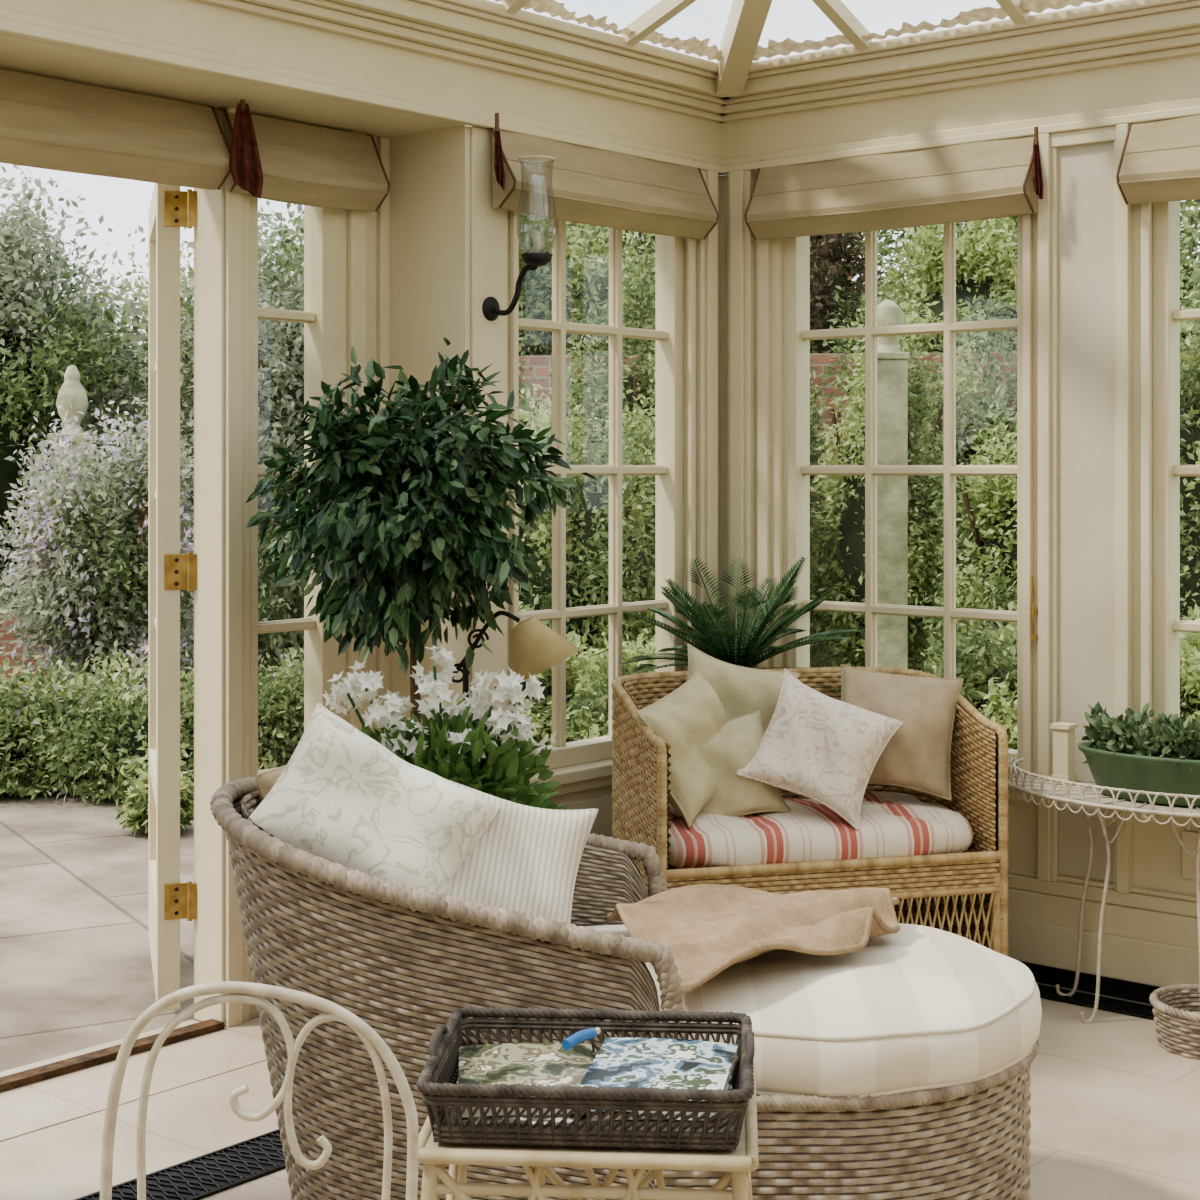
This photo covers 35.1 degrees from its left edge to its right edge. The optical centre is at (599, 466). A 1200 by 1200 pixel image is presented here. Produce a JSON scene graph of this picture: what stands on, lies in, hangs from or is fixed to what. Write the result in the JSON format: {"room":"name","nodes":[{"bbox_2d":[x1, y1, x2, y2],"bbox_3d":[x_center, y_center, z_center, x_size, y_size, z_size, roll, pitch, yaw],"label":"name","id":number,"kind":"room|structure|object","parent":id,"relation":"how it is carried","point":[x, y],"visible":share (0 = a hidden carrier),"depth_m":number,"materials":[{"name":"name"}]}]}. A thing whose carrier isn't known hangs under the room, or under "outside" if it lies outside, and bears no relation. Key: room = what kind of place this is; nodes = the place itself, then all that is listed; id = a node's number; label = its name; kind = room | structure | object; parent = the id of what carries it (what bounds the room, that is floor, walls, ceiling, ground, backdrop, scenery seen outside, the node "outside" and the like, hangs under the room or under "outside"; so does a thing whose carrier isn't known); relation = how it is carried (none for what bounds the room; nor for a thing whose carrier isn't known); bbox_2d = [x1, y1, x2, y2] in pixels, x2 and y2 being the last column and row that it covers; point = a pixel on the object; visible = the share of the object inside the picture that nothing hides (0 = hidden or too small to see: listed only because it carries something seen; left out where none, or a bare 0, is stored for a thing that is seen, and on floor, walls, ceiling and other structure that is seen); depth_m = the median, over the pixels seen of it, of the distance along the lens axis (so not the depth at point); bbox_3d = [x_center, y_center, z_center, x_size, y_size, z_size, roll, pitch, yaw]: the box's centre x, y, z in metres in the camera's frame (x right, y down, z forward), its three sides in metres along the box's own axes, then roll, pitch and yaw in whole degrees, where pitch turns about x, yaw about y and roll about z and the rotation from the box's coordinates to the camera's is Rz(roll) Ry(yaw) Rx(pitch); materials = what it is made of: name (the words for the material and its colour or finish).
{"room":"sunroom","nodes":[
{"label":"sunroom","id":0,"kind":"room"},
{"bbox_2d":[53,78,389,1027],"bbox_3d":[-2.366,0.265,3.489,0.165,2.430,5.310,0,0,40],"label":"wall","id":1,"kind":"structure","parent":0,"point":[221,233],"depth_m":5.04,"materials":[{"name":"beige paint"}]},
{"bbox_2d":[0,69,230,189],"bbox_3d":[-1.572,-0.834,4.258,0.107,0.229,1.818,0,0,40],"label":"blind","id":2,"kind":"object","parent":1,"relation":"attached to","point":[46,123],"visible":1,"depth_m":4.67,"materials":[{"name":"fabric"}]},
{"bbox_2d":[229,99,262,198],"bbox_3d":[-0.916,-0.832,4.920,0.087,0.276,0.035,0,0,-12],"label":"tassel","id":3,"kind":"object","parent":2,"relation":"hanging from","point":[245,163],"visible":0.98,"depth_m":4.91,"materials":[{"name":"brown fabric"}]},
{"bbox_2d":[148,183,196,1009],"bbox_3d":[-1.230,0.330,5.484,0.120,2.240,0.869,0,0,-15],"label":"door","id":4,"kind":"structure","parent":1,"relation":"in","point":[170,571],"depth_m":5.08,"materials":[{"name":"beige paint"}]},
{"bbox_2d":[249,196,334,777],"bbox_3d":[-0.879,0.010,5.244,0.080,1.760,0.326,0,0,40],"label":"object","id":5,"kind":"structure","parent":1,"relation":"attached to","point":[318,315],"depth_m":5.31,"materials":[{"name":"beige paint"}]},
{"bbox_2d":[219,108,389,211],"bbox_3d":[-0.796,-0.834,5.180,0.106,0.229,0.528,0,0,40],"label":"blind","id":6,"kind":"object","parent":1,"relation":"attached to","point":[302,164],"visible":0.88,"depth_m":5.18,"materials":[{"name":"fabric"}]},
{"bbox_2d":[0,0,729,174],"bbox_3d":[-1.767,-1.115,3.763,0.430,0.330,6.500,0,0,40],"label":"crown molding","id":7,"kind":"structure","parent":1,"relation":"attached to","point":[464,62],"depth_m":5.14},
{"bbox_2d":[0,34,464,137],"bbox_3d":[-2.258,-1.010,3.398,0.448,0.120,5.310,0,0,40],"label":"soffit","id":8,"kind":"structure","parent":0,"point":[17,54],"depth_m":4.77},
{"bbox_2d":[322,645,568,809],"bbox_3d":[-0.364,0.950,4.415,0.559,1.060,0.586,0,0,-19],"label":"lily","id":9,"kind":"object","parent":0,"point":[458,747],"visible":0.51,"depth_m":4.38,"materials":[{"name":"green plant"}]},
{"bbox_2d":[390,125,719,803],"bbox_3d":[-0.125,0.265,5.929,0.450,2.430,1.310,0,0,40],"label":"wall","id":10,"kind":"structure","parent":0,"point":[430,171],"depth_m":5.39,"materials":[{"name":"beige paint"}]},
{"bbox_2d":[482,156,556,320],"bbox_3d":[-0.221,-0.630,5.271,0.234,0.438,0.112,0,0,40],"label":"wall lantern","id":11,"kind":"object","parent":10,"relation":"attached to","point":[491,308],"visible":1,"depth_m":5.25,"materials":[{"name":"black metal"}]},
{"bbox_2d":[471,126,717,836],"bbox_3d":[0.018,0.115,5.711,0.050,2.130,1.120,0,0,40],"label":"trim","id":12,"kind":"structure","parent":10,"relation":"attached to","point":[488,224],"depth_m":5.66,"materials":[{"name":"beige paint"}]},
{"bbox_2d":[519,219,683,769],"bbox_3d":[-0.031,0.010,5.785,0.080,1.760,0.837,0,0,40],"label":"window","id":13,"kind":"structure","parent":10,"relation":"in","point":[668,334],"depth_m":5.88,"materials":[{"name":"beige paint"}]},
{"bbox_2d":[491,128,718,239],"bbox_3d":[0.031,-0.850,5.667,0.109,0.263,0.958,0,0,40],"label":"blind","id":14,"kind":"object","parent":10,"relation":"attached to","point":[591,186],"visible":0.98,"depth_m":5.62,"materials":[{"name":"fabric"}]},
{"bbox_2d":[494,113,504,190],"bbox_3d":[-0.278,-0.873,5.270,0.030,0.215,0.030,0,0,0],"label":"tassel","id":15,"kind":"object","parent":14,"relation":"hanging from","point":[498,155],"visible":1,"depth_m":5.26,"materials":[{"name":"brown fabric"}]},
{"bbox_2d":[0,982,1199,1199],"bbox_3d":[0.210,1.510,2.098,5.000,0.060,6.500,0,0,40],"label":"floor","id":16,"kind":"structure","parent":0,"point":[1115,1114],"depth_m":4.24,"materials":[{"name":"tile"}]},
{"bbox_2d":[0,1017,266,1141],"bbox_3d":[-1.344,1.490,4.459,0.420,0.060,2.510,0,0,40],"label":"threshold","id":17,"kind":"object","parent":16,"relation":"on","point":[53,1091],"visible":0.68,"depth_m":4.63,"materials":[{"name":"stone"}]},
{"bbox_2d":[74,1129,285,1199],"bbox_3d":[-1.086,1.476,3.647,0.182,0.006,3.400,0,0,40],"label":"floor vent","id":18,"kind":"object","parent":16,"relation":"in","point":[220,1170],"visible":0.24,"depth_m":3.97,"materials":[{"name":"black metal"}]},
{"bbox_2d":[100,981,418,1199],"bbox_3d":[-0.394,1.034,2.329,0.377,0.875,0.377,0,0,0],"label":"garden chair","id":19,"kind":"object","parent":16,"relation":"on","point":[240,992],"visible":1,"depth_m":2.19,"materials":[{"name":"white metal"}]},
{"bbox_2d":[246,337,596,723],"bbox_3d":[-0.443,0.579,4.795,0.874,1.803,0.829,0,0,-3],"label":"ficus tree","id":20,"kind":"object","parent":16,"relation":"on","point":[412,536],"visible":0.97,"depth_m":4.65,"materials":[{"name":"green plant"}]},
{"bbox_2d":[409,611,578,720],"bbox_3d":[-0.294,0.927,4.950,0.480,1.106,0.240,0,0,0],"label":"floor lamp","id":21,"kind":"object","parent":16,"relation":"on","point":[535,647],"visible":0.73,"depth_m":4.90,"materials":[{"name":"beige fabric"}]},
{"bbox_2d":[418,1073,758,1199],"bbox_3d":[-0.010,1.201,2.730,0.511,0.561,0.422,0,0,4],"label":"side table","id":22,"kind":"object","parent":16,"relation":"on","point":[739,1163],"visible":0.52,"depth_m":2.56,"materials":[{"name":"beige wood"}]},
{"bbox_2d":[416,1006,754,1150],"bbox_3d":[-0.010,0.865,2.730,0.462,0.106,0.380,0,0,4],"label":"wicker tray","id":23,"kind":"object","parent":22,"relation":"on","point":[438,1087],"visible":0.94,"depth_m":2.56,"materials":[{"name":"brown wicker"}]},
{"bbox_2d":[442,1076,585,1128],"bbox_3d":[-0.111,0.901,2.727,0.200,0.017,0.290,0,0,2],"label":"magazine","id":24,"kind":"object","parent":23,"relation":"in","point":[453,1116],"visible":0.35,"depth_m":2.60,"materials":[{"name":"paper"}]},
{"bbox_2d":[459,1042,593,1117],"bbox_3d":[-0.104,0.883,2.747,0.200,0.020,0.270,0,0,-4],"label":"magazine","id":25,"kind":"object","parent":24,"relation":"on","point":[536,1063],"visible":0.61,"depth_m":2.78,"materials":[{"name":"paper"}]},
{"bbox_2d":[562,1027,600,1049],"bbox_3d":[-0.026,0.839,2.796,0.016,0.019,0.086,0,0,33],"label":"marker pen","id":26,"kind":"object","parent":25,"relation":"on","point":[578,1037],"visible":1,"depth_m":2.78,"materials":[{"name":"plastic"}]},
{"bbox_2d":[590,1080,735,1131],"bbox_3d":[0.089,0.896,2.713,0.200,0.026,0.280,0,0,2],"label":"magazine","id":27,"kind":"object","parent":23,"relation":"in","point":[594,1119],"visible":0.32,"depth_m":2.58,"materials":[{"name":"paper"}]},
{"bbox_2d":[579,1037,737,1118],"bbox_3d":[0.085,0.871,2.723,0.200,0.024,0.270,0,0,10],"label":"magazine","id":28,"kind":"object","parent":27,"relation":"on","point":[663,1063],"visible":0.65,"depth_m":2.74,"materials":[{"name":"paper"}]},
{"bbox_2d":[210,777,1038,1199],"bbox_3d":[0.046,1.044,3.640,1.568,0.871,0.883,0,0,0],"label":"chaise","id":29,"kind":"object","parent":16,"relation":"on","point":[402,959],"visible":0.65,"depth_m":3.27,"materials":[{"name":"beige wicker"}]},
{"bbox_2d":[585,923,1041,1097],"bbox_3d":[0.126,1.003,3.640,1.418,0.156,0.886,0,0,0],"label":"seat cushion","id":30,"kind":"object","parent":29,"relation":"on","point":[920,1007],"visible":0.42,"depth_m":3.33,"materials":[{"name":"white fabric"}]},
{"bbox_2d":[255,765,285,801],"bbox_3d":[-0.537,0.729,3.829,0.257,0.366,0.302,0,0,2],"label":"throw pillow","id":31,"kind":"object","parent":30,"relation":"on","point":[266,780],"visible":0.04,"depth_m":3.69,"materials":[{"name":"beige fabric"}]},
{"bbox_2d":[247,703,499,894],"bbox_3d":[-0.427,0.662,3.577,0.472,0.417,0.260,0,0,0],"label":"throw pillow","id":32,"kind":"object","parent":30,"relation":"on","point":[343,797],"visible":0.8,"depth_m":3.53,"materials":[{"name":"white fabric"}]},
{"bbox_2d":[445,779,598,923],"bbox_3d":[-0.205,0.792,3.658,0.438,0.393,0.225,0,0,-18],"label":"throw pillow","id":33,"kind":"object","parent":30,"relation":"on","point":[527,859],"visible":0.34,"depth_m":3.64,"materials":[{"name":"white fabric"}]},
{"bbox_2d":[606,884,899,994],"bbox_3d":[0.361,0.879,3.575,0.616,0.082,0.629,0,0,-10],"label":"throw blanket","id":34,"kind":"object","parent":30,"relation":"on","point":[708,929],"visible":0.95,"depth_m":3.61,"materials":[{"name":"beige fabric"}]},
{"bbox_2d":[619,557,861,693],"bbox_3d":[0.416,0.878,5.663,0.690,1.204,0.713,0,0,40],"label":"fern plant","id":35,"kind":"object","parent":16,"relation":"on","point":[740,652],"visible":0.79,"depth_m":5.74,"materials":[{"name":"green plant"}]},
{"bbox_2d":[611,666,1008,955],"bbox_3d":[0.538,1.032,5.229,0.981,0.896,0.628,0,0,-15],"label":"loveseat","id":36,"kind":"object","parent":16,"relation":"on","point":[964,894],"visible":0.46,"depth_m":5.05,"materials":[{"name":"wicker"}]},
{"bbox_2d":[668,792,972,868],"bbox_3d":[0.549,0.983,5.189,0.882,0.133,0.522,0,0,-15],"label":"seat cushion","id":37,"kind":"object","parent":36,"relation":"on","point":[891,824],"visible":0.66,"depth_m":4.97,"materials":[{"name":"white fabric"}]},
{"bbox_2d":[635,670,724,828],"bbox_3d":[0.236,0.749,5.089,0.174,0.383,0.406,0,0,37],"label":"throw pillow","id":38,"kind":"object","parent":37,"relation":"on","point":[691,715],"visible":0.71,"depth_m":5.02,"materials":[{"name":"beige fabric"}]},
{"bbox_2d":[687,644,798,733],"bbox_3d":[0.372,0.696,5.340,0.396,0.395,0.174,0,0,-3],"label":"throw pillow","id":39,"kind":"object","parent":37,"relation":"on","point":[741,691],"visible":0.25,"depth_m":5.30,"materials":[{"name":"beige fabric"}]},
{"bbox_2d":[699,710,790,816],"bbox_3d":[0.334,0.826,5.125,0.354,0.315,0.182,0,0,-4],"label":"throw pillow","id":40,"kind":"object","parent":37,"relation":"on","point":[737,741],"visible":0.52,"depth_m":5.05,"materials":[{"name":"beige fabric"}]},
{"bbox_2d":[736,669,902,830],"bbox_3d":[0.591,0.751,5.085,0.418,0.401,0.235,0,0,15],"label":"throw pillow","id":41,"kind":"object","parent":37,"relation":"on","point":[819,747],"visible":1,"depth_m":5.02,"materials":[{"name":"white fabric"}]},
{"bbox_2d":[841,664,963,800],"bbox_3d":[0.820,0.738,5.295,0.332,0.358,0.236,0,0,27],"label":"throw pillow","id":42,"kind":"object","parent":37,"relation":"on","point":[917,756],"visible":0.73,"depth_m":5.21,"materials":[{"name":"beige fabric"}]},
{"bbox_2d":[1037,984,1154,1019],"bbox_3d":[2.432,1.476,4.348,4.300,0.006,0.108,0,0,40],"label":"floor vent","id":43,"kind":"object","parent":16,"relation":"in","point":[1139,1010],"visible":0.34,"depth_m":5.23,"materials":[{"name":"black metal"}]},
{"bbox_2d":[1008,756,1199,1022],"bbox_3d":[1.443,1.155,5.021,0.932,0.655,0.332,0,0,40],"label":"console table","id":44,"kind":"object","parent":16,"relation":"on","point":[1084,793],"visible":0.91,"depth_m":5.06,"materials":[{"name":"white metal"}]},
{"bbox_2d":[1050,722,1077,782],"bbox_3d":[1.292,0.796,5.292,0.056,0.162,0.056,0,0,40],"label":"candle holder","id":45,"kind":"object","parent":44,"relation":"on","point":[1063,732],"visible":0.83,"depth_m":5.28,"materials":[{"name":"beige paint"}]},
{"bbox_2d":[1078,701,1199,806],"bbox_3d":[1.491,0.754,5.016,0.488,0.242,0.265,0,0,40],"label":"planter","id":46,"kind":"object","parent":44,"relation":"on","point":[1127,754],"visible":1,"depth_m":4.97,"materials":[{"name":"ceramic"}]},
{"bbox_2d":[1149,984,1199,1059],"bbox_3d":[1.564,1.419,4.854,0.309,0.122,0.309,0,0,-2],"label":"wicker basket","id":47,"kind":"object","parent":16,"relation":"on","point":[1176,1010],"visible":1,"depth_m":4.80,"materials":[{"name":"beige wicker"}]},
{"bbox_2d":[500,0,1030,95],"bbox_3d":[0.210,-1.740,2.098,4.837,1.131,6.337,0,0,40],"label":"lantern roof","id":48,"kind":"structure","parent":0,"point":[746,20],"depth_m":5.59,"materials":[{"name":"beige paint"}]},
{"bbox_2d":[523,0,632,35],"bbox_3d":[-0.040,-1.288,5.364,0.132,0.039,0.492,0,0,40],"label":"blind","id":49,"kind":"object","parent":48,"relation":"attached to","point":[554,8],"depth_m":5.38,"materials":[{"name":"beige fabric"}]},
{"bbox_2d":[641,31,720,60],"bbox_3d":[0.284,-1.288,5.712,0.176,0.039,0.438,0,0,40],"label":"blind","id":50,"kind":"object","parent":48,"relation":"attached to","point":[694,44],"depth_m":5.78,"materials":[{"name":"beige fabric"}]},
{"bbox_2d":[753,35,851,60],"bbox_3d":[0.569,-1.288,5.721,0.402,0.039,0.216,0,0,40],"label":"blind","id":51,"kind":"object","parent":48,"relation":"attached to","point":[786,46],"depth_m":5.80,"materials":[{"name":"beige fabric"}]},
{"bbox_2d":[865,7,1007,40],"bbox_3d":[0.945,-1.288,5.439,0.498,0.039,0.166,0,0,40],"label":"blind","id":52,"kind":"object","parent":48,"relation":"attached to","point":[984,14],"depth_m":5.47,"materials":[{"name":"beige fabric"}]},
{"bbox_2d":[1019,0,1103,12],"bbox_3d":[1.242,-1.288,5.188,0.224,0.039,0.164,0,0,40],"label":"blind","id":53,"kind":"object","parent":48,"relation":"attached to","point":[1037,6],"depth_m":5.26,"materials":[{"name":"beige fabric"}]},
{"bbox_2d":[720,171,1199,895],"bbox_3d":[2.389,0.265,4.591,5.120,2.430,0.120,0,0,40],"label":"wall","id":54,"kind":"structure","parent":0,"point":[1157,852],"depth_m":5.50,"materials":[{"name":"beige paint"}]},
{"bbox_2d":[744,135,1037,239],"bbox_3d":[0.859,-0.850,5.716,0.978,0.263,0.108,0,0,40],"label":"blind","id":55,"kind":"object","parent":54,"relation":"attached to","point":[992,179],"visible":1,"depth_m":5.68,"materials":[{"name":"fabric"}]},
{"bbox_2d":[1032,127,1043,198],"bbox_3d":[1.238,-0.857,5.372,0.028,0.207,0.030,0,0,0],"label":"tassel","id":56,"kind":"object","parent":55,"relation":"hanging from","point":[1037,177],"visible":1,"depth_m":5.37,"materials":[{"name":"brown fabric"}]},
{"bbox_2d":[784,215,1022,769],"bbox_3d":[0.943,0.010,5.808,0.869,1.760,0.080,0,0,40],"label":"window","id":57,"kind":"structure","parent":54,"relation":"in","point":[798,334],"depth_m":5.89,"materials":[{"name":"beige paint"}]},
{"bbox_2d":[1030,575,1037,639],"bbox_3d":[1.242,0.402,5.433,0.020,0.186,0.028,0,0,40],"label":"handle","id":58,"kind":"object","parent":57,"relation":"attached to","point":[1033,610],"visible":1,"depth_m":5.43,"materials":[{"name":"gold metal"}]},
{"bbox_2d":[719,0,1199,174],"bbox_3d":[2.359,-1.115,4.648,5.000,0.330,0.430,0,0,40],"label":"crown molding","id":59,"kind":"structure","parent":54,"relation":"attached to","point":[1113,63],"depth_m":5.54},
{"bbox_2d":[727,124,1199,893],"bbox_3d":[2.234,0.115,4.609,4.760,2.130,0.050,0,0,40],"label":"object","id":60,"kind":"structure","parent":54,"relation":"attached to","point":[1085,222],"depth_m":5.39,"materials":[{"name":"beige paint"}]},
{"bbox_2d":[1008,868,1199,1003],"bbox_3d":[2.290,1.323,4.567,5.000,0.315,0.042,0,0,40],"label":"baseboard","id":61,"kind":"structure","parent":54,"relation":"attached to","point":[1150,941],"depth_m":5.30,"materials":[{"name":"beige paint"}]},
{"bbox_2d":[1116,114,1199,204],"bbox_3d":[1.808,-0.850,4.919,0.958,0.263,0.108,0,0,40],"label":"blind","id":62,"kind":"object","parent":54,"relation":"attached to","point":[1160,159],"visible":1,"depth_m":5.14,"materials":[{"name":"fabric"}]},
{"bbox_2d":[1152,201,1199,724],"bbox_3d":[1.886,0.010,5.014,0.869,1.760,0.080,0,0,40],"label":"window","id":63,"kind":"structure","parent":54,"relation":"in","point":[1167,314],"depth_m":5.25,"materials":[{"name":"beige paint"}]},
{"label":"outside","id":64,"kind":"structure","parent":0,"visible":0},
{"bbox_2d":[2,548,290,685],"bbox_3d":[5.625,1.610,27.933,100.000,0.140,100.000,0,0,40],"label":"lawn","id":65,"kind":"structure","parent":64,"point":[191,657],"depth_m":14.82,"materials":[{"name":"green plant"}]},
{"bbox_2d":[48,365,95,678],"bbox_3d":[-3.000,0.500,10.800,0.220,2.160,0.220,0,0,0],"label":"finial","id":66,"kind":"object","parent":65,"relation":"on","point":[72,390],"visible":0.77,"depth_m":10.74,"materials":[{"name":"beige stone"}]},
{"bbox_2d":[0,165,184,609],"bbox_3d":[-4.643,-0.407,14.076,3.611,3.973,3.354,0,0,-27],"label":"tree","id":67,"kind":"object","parent":65,"relation":"on","point":[32,369],"visible":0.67,"depth_m":13.52,"materials":[{"name":"green plant"}]},
{"bbox_2d":[73,217,301,649],"bbox_3d":[-3.381,-0.296,16.567,3.662,3.753,3.344,0,0,33],"label":"tree","id":68,"kind":"object","parent":65,"relation":"on","point":[144,308],"visible":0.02,"depth_m":15.93,"materials":[{"name":"green plant"}]},
{"bbox_2d":[121,200,303,678],"bbox_3d":[-2.073,-0.412,14.015,2.735,3.984,2.937,0,0,1],"label":"tree","id":69,"kind":"object","parent":65,"relation":"on","point":[281,350],"visible":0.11,"depth_m":13.31,"materials":[{"name":"green plant"}]},
{"bbox_2d":[180,211,628,274],"bbox_3d":[-1.652,-1.034,20.063,5.466,5.287,4.602,0,0,-8],"label":"tree","id":70,"kind":"object","parent":65,"relation":"on","point":[277,247],"visible":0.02,"depth_m":19.59,"materials":[{"name":"green plant"}]},
{"bbox_2d":[519,301,576,460],"bbox_3d":[-0.832,0.134,11.411,1.556,2.794,1.484,0,0,32],"label":"shrub","id":71,"kind":"object","parent":65,"relation":"on","point":[521,384],"visible":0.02,"depth_m":11.54,"materials":[{"name":"green plant"}]},
{"bbox_2d":[519,594,606,745],"bbox_3d":[-0.433,1.010,8.789,1.402,1.045,1.301,0,0,40],"label":"shrub","id":72,"kind":"object","parent":65,"relation":"on","point":[545,677],"visible":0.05,"depth_m":8.49,"materials":[{"name":"green plant"}]},
{"bbox_2d":[519,344,654,667],"bbox_3d":[-0.078,0.431,10.153,1.498,2.200,1.476,0,0,-20],"label":"shrub","id":73,"kind":"object","parent":65,"relation":"on","point":[587,533],"visible":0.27,"depth_m":9.88,"materials":[{"name":"green plant"}]},
{"bbox_2d":[519,213,654,355],"bbox_3d":[-0.646,-0.530,15.645,3.302,4.221,3.304,0,0,-31],"label":"tree","id":74,"kind":"object","parent":65,"relation":"on","point":[582,275],"visible":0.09,"depth_m":14.77,"materials":[{"name":"green plant"}]},
{"bbox_2d":[531,628,654,745],"bbox_3d":[0.311,1.108,8.326,1.215,0.851,1.151,0,0,-28],"label":"shrub","id":75,"kind":"object","parent":65,"relation":"on","point":[593,720],"visible":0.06,"depth_m":8.18,"materials":[{"name":"green plant"}]},
{"bbox_2d":[547,233,654,647],"bbox_3d":[0.242,-0.075,12.324,1.291,3.212,1.250,0,0,40],"label":"shrub","id":76,"kind":"object","parent":65,"relation":"on","point":[642,375],"visible":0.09,"depth_m":12.15,"materials":[{"name":"green plant"}]},
{"bbox_2d":[603,345,654,656],"bbox_3d":[0.572,0.250,10.841,1.368,2.561,1.206,0,0,-27],"label":"shrub","id":77,"kind":"object","parent":65,"relation":"on","point":[649,443],"visible":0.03,"depth_m":10.80,"materials":[{"name":"green plant"}]},
{"bbox_2d":[579,175,911,352],"bbox_3d":[1.312,-1.344,18.553,4.511,5.868,4.332,0,0,-2],"label":"tree","id":78,"kind":"object","parent":65,"relation":"on","point":[638,241],"visible":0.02,"depth_m":17.79,"materials":[{"name":"green plant"}]},
{"bbox_2d":[810,348,840,667],"bbox_3d":[1.080,0.075,12.194,1.210,2.911,1.042,0,0,23],"label":"shrub","id":79,"kind":"object","parent":65,"relation":"on","point":[814,438],"visible":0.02,"depth_m":12.03,"materials":[{"name":"green plant"}]},
{"bbox_2d":[810,232,891,352],"bbox_3d":[1.422,-0.412,14.576,1.774,3.984,1.833,0,0,16],"label":"copper beech tree","id":80,"kind":"object","parent":65,"relation":"on","point":[830,249],"visible":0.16,"depth_m":14.14,"materials":[{"name":"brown plant"}]},
{"bbox_2d":[519,350,1199,671],"bbox_3d":[2.767,0.405,12.824,7.566,2.350,0.250,0,0,8],"label":"brick wall","id":81,"kind":"structure","parent":65,"relation":"on","point":[542,369],"depth_m":12.86,"materials":[{"name":"brick"}]},
{"bbox_2d":[810,263,967,670],"bbox_3d":[1.618,0.184,10.875,1.040,2.695,1.075,0,0,-10],"label":"shrub","id":82,"kind":"object","parent":65,"relation":"on","point":[845,564],"visible":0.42,"depth_m":10.74,"materials":[{"name":"green plant"}]},
{"bbox_2d":[877,300,909,668],"bbox_3d":[1.210,0.438,8.000,0.220,2.285,0.220,0,0,-6],"label":"column","id":83,"kind":"structure","parent":65,"relation":"on","point":[892,364],"depth_m":7.93,"materials":[{"name":"beige stone"}]},
{"bbox_2d":[848,217,1016,352],"bbox_3d":[2.741,-0.234,13.912,1.644,3.629,1.724,0,0,36],"label":"tree","id":84,"kind":"object","parent":65,"relation":"on","point":[975,253],"visible":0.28,"depth_m":13.58,"materials":[{"name":"green plant"}]},
{"bbox_2d":[911,254,1016,671],"bbox_3d":[2.433,0.084,12.246,1.198,2.895,1.135,0,0,-15],"label":"shrub","id":85,"kind":"object","parent":65,"relation":"on","point":[970,416],"visible":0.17,"depth_m":12.00,"materials":[{"name":"green plant"}]},
{"bbox_2d":[920,600,1016,749],"bbox_3d":[1.767,1.050,8.266,1.040,0.966,1.076,0,0,22],"label":"shrub","id":86,"kind":"object","parent":65,"relation":"on","point":[992,691],"visible":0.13,"depth_m":8.16,"materials":[{"name":"green plant"}]},
{"bbox_2d":[922,375,1016,674],"bbox_3d":[2.236,0.524,9.846,1.084,2.015,1.143,0,0,24],"label":"shrub","id":87,"kind":"object","parent":65,"relation":"on","point":[990,529],"visible":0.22,"depth_m":9.69,"materials":[{"name":"green plant"}]},
{"bbox_2d":[843,199,1199,349],"bbox_3d":[4.135,-1.035,16.801,5.242,5.249,4.981,0,0,6],"label":"tree","id":88,"kind":"object","parent":65,"relation":"on","point":[1190,217],"visible":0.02,"depth_m":15.99,"materials":[{"name":"green plant"}]},
{"bbox_2d":[1180,259,1199,634],"bbox_3d":[3.018,0.199,9.849,1.487,2.666,1.614,0,0,-29],"label":"shrub","id":89,"kind":"object","parent":65,"relation":"on","point":[1189,400],"visible":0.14,"depth_m":9.45,"materials":[{"name":"green plant"}]},
{"bbox_2d":[1180,599,1199,721],"bbox_3d":[2.622,1.053,8.212,1.256,0.962,1.318,0,0,34],"label":"shrub","id":90,"kind":"object","parent":65,"relation":"on","point":[1190,643],"visible":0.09,"depth_m":7.96,"materials":[{"name":"green plant"}]},
{"bbox_2d":[1180,232,1199,392],"bbox_3d":[3.870,0.037,10.468,1.779,2.990,1.930,0,0,-19],"label":"shrub","id":91,"kind":"object","parent":65,"relation":"on","point":[1184,304],"visible":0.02,"depth_m":10.59,"materials":[{"name":"green plant"}]},
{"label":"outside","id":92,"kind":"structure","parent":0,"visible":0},
{"bbox_2d":[0,789,259,1071],"bbox_3d":[-6.702,1.560,5.238,8.780,0.080,13.400,0,0,40],"label":"paving","id":93,"kind":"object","parent":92,"point":[76,971],"visible":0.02,"depth_m":6.25,"materials":[{"name":"beige stone"}]},
{"bbox_2d":[0,609,146,698],"bbox_3d":[-3.676,1.185,11.322,1.942,0.650,0.250,0,0,-12],"label":"brick wall","id":94,"kind":"structure","parent":93,"relation":"on","point":[6,638],"depth_m":11.24,"materials":[{"name":"brick"}]},
{"bbox_2d":[0,397,193,693],"bbox_3d":[-2.583,0.588,9.952,1.328,1.920,1.344,0,0,-16],"label":"shrub","id":95,"kind":"object","parent":93,"relation":"on","point":[70,518],"visible":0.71,"depth_m":9.64,"materials":[{"name":"green plant"}]},
{"bbox_2d":[0,630,303,807],"bbox_3d":[-2.223,1.127,9.062,3.596,0.793,1.773,0,0,-6],"label":"hedge","id":96,"kind":"object","parent":93,"relation":"on","point":[75,737],"visible":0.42,"depth_m":8.80,"materials":[{"name":"green plant"}]},
{"bbox_2d":[114,768,193,835],"bbox_3d":[-1.832,1.369,7.898,0.378,0.323,0.374,0,0,40],"label":"shrub","id":97,"kind":"object","parent":93,"relation":"on","point":[135,817],"visible":0.39,"depth_m":7.83,"materials":[{"name":"green plant"}]}
]}

